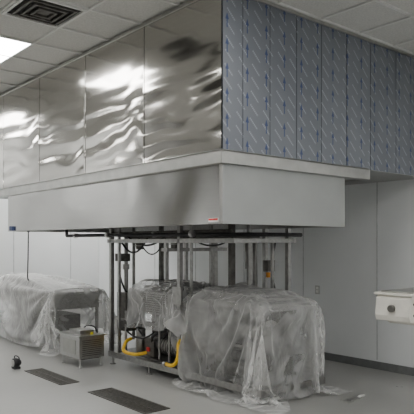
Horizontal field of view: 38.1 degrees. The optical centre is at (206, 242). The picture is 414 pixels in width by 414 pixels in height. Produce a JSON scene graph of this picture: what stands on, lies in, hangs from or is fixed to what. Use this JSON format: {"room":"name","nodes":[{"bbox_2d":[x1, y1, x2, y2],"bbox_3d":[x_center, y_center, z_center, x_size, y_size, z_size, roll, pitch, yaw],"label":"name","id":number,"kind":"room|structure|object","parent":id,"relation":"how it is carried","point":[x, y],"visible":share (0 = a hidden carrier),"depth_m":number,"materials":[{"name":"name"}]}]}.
{"room":"commercial kitchen","nodes":[
{"label":"commercial kitchen","id":0,"kind":"room"},
{"bbox_2d":[0,199,98,320],"bbox_3d":[-6.130,-0.285,9.804,10.050,3.770,0.104,0,0,-40],"label":"wall","id":1,"kind":"structure","parent":0,"point":[50,253],"depth_m":12.19,"materials":[{"name":"white paint"}]},
{"bbox_2d":[0,321,413,413],"bbox_3d":[-1.564,1.660,4.304,10.150,0.120,14.400,0,0,-40],"label":"floor","id":2,"kind":"structure","parent":0,"point":[21,392],"depth_m":6.64,"materials":[{"name":"concrete"}]},
{"bbox_2d":[11,355,21,369],"bbox_3d":[-2.426,1.517,7.643,0.108,0.167,0.174,0,0,-40],"label":"work lamp","id":3,"kind":"object","parent":2,"relation":"on","point":[15,362],"visible":1,"depth_m":7.60,"materials":[{"name":"black plastic"}]},
{"bbox_2d":[0,276,102,352],"bbox_3d":[-2.772,1.090,9.954,0.800,1.020,2.700,0,0,-40],"label":"work table","id":4,"kind":"object","parent":2,"relation":"on","point":[82,298],"visible":0.78,"depth_m":9.22,"materials":[{"name":"silver metal"}]},
{"bbox_2d":[0,272,122,356],"bbox_3d":[-2.680,1.052,9.853,1.368,1.053,3.009,0,0,-40],"label":"plastic sheet","id":5,"kind":"object","parent":4,"relation":"on","point":[53,283],"visible":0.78,"depth_m":9.41,"materials":[{"name":"white"}]},
{"bbox_2d":[24,368,78,384],"bbox_3d":[-1.873,1.596,7.194,0.240,0.008,0.980,0,0,-40],"label":"floor drain grate","id":6,"kind":"object","parent":2,"relation":"on","point":[43,373],"visible":1,"depth_m":7.16,"materials":[{"name":"metal"}]},
{"bbox_2d":[57,325,106,368],"bbox_3d":[-1.654,1.345,7.928,0.420,0.510,0.600,0,0,-40],"label":"machine","id":7,"kind":"object","parent":2,"relation":"on","point":[80,343],"visible":1,"depth_m":7.76,"materials":[{"name":"silver metal"}]},
{"bbox_2d":[88,387,169,413],"bbox_3d":[-0.817,1.596,6.110,0.300,0.008,1.080,0,0,-40],"label":"floor drain grate","id":8,"kind":"object","parent":2,"relation":"on","point":[144,406],"visible":1,"depth_m":6.07,"materials":[{"name":"metal"}]},
{"bbox_2d":[107,224,324,407],"bbox_3d":[-0.108,0.500,7.255,1.030,2.200,3.050,0,0,-40],"label":"machine","id":9,"kind":"object","parent":2,"relation":"on","point":[163,347],"visible":0.92,"depth_m":6.77,"materials":[{"name":"silver metal"}]},
{"bbox_2d":[126,279,226,333],"bbox_3d":[-0.271,0.767,7.353,1.056,0.616,1.376,0,0,-30],"label":"plastic sheet","id":10,"kind":"object","parent":9,"relation":"on","point":[168,323],"visible":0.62,"depth_m":7.34,"materials":[{"name":"white"}]},
{"bbox_2d":[169,282,352,413],"bbox_3d":[0.455,1.015,6.633,1.366,1.127,1.977,0,0,-40],"label":"plastic sheet","id":11,"kind":"object","parent":2,"relation":"on","point":[247,400],"visible":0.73,"depth_m":6.34,"materials":[{"name":"white"}]},
{"bbox_2d":[340,394,364,402],"bbox_3d":[1.511,1.586,6.148,0.330,0.032,0.120,0,0,-40],"label":"scraper","id":12,"kind":"object","parent":2,"relation":"on","point":[349,400],"visible":1,"depth_m":6.11,"materials":[{"name":"silver metal"}]},
{"bbox_2d":[0,0,413,93],"bbox_3d":[-1.564,-2.220,4.304,10.150,0.100,14.400,0,0,-40],"label":"ceiling","id":13,"kind":"structure","parent":0,"point":[373,14],"depth_m":5.96,"materials":[{"name":"tile"}]},
{"bbox_2d":[0,36,32,63],"bbox_3d":[-2.497,-2.155,6.747,0.610,0.018,1.220,0,0,-40],"label":"recessed light","id":14,"kind":"object","parent":13,"relation":"in","point":[8,47],"visible":1,"depth_m":6.61,"materials":[{"name":"white plastic"}]},
{"bbox_2d":[2,0,86,28],"bbox_3d":[-1.515,-2.147,5.581,0.580,0.042,0.580,0,0,-40],"label":"ceiling air vent","id":15,"kind":"object","parent":13,"relation":"in","point":[50,13],"depth_m":5.57,"materials":[{"name":"grey metal"}]},
{"bbox_2d":[0,0,413,237],"bbox_3d":[-0.435,-1.107,8.137,3.282,2.085,5.620,0,0,-40],"label":"exhaust hood","id":16,"kind":"object","parent":13,"relation":"hanging from","point":[259,114],"visible":0.98,"depth_m":5.87,"materials":[{"name":"silver metal"}]},
{"bbox_2d":[27,231,29,280],"bbox_3d":[-2.566,0.174,8.611,0.040,0.748,0.136,0,0,-20],"label":"power cord","id":17,"kind":"object","parent":16,"relation":"hanging from","point":[27,231],"visible":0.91,"depth_m":8.57,"materials":[{"name":"black rubber"}]},
{"bbox_2d":[0,0,413,93],"bbox_3d":[-1.564,-2.160,4.304,9.950,0.019,14.200,0,0,-40],"label":"grid","id":18,"kind":"object","parent":13,"relation":"attached to","point":[409,15],"depth_m":5.88,"materials":[{"name":"grey metal"}]},
{"bbox_2d":[99,179,413,367],"bbox_3d":[2.278,-0.285,7.539,0.104,3.770,14.200,0,0,-40],"label":"wall","id":19,"kind":"structure","parent":0,"point":[373,252],"depth_m":7.94,"materials":[{"name":"white paint"}]},
{"bbox_2d":[99,313,413,375],"bbox_3d":[2.237,1.550,7.504,0.012,0.100,14.200,0,0,-40],"label":"baseboard","id":20,"kind":"structure","parent":19,"relation":"attached to","point":[383,366],"depth_m":7.73,"materials":[{"name":"black rubber"}]},
{"bbox_2d":[315,285,319,293],"bbox_3d":[1.534,0.650,8.337,0.014,0.120,0.080,0,0,-40],"label":"wall outlet","id":21,"kind":"object","parent":19,"relation":"attached to","point":[317,288],"visible":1,"depth_m":8.33,"materials":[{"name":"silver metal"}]},
{"bbox_2d":[374,287,413,324],"bbox_3d":[1.890,1.000,5.232,0.990,1.200,0.389,0,0,-40],"label":"sink","id":22,"kind":"object","parent":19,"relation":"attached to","point":[392,305],"visible":1,"depth_m":4.94,"materials":[{"name":"beige ceramic"}]}
]}

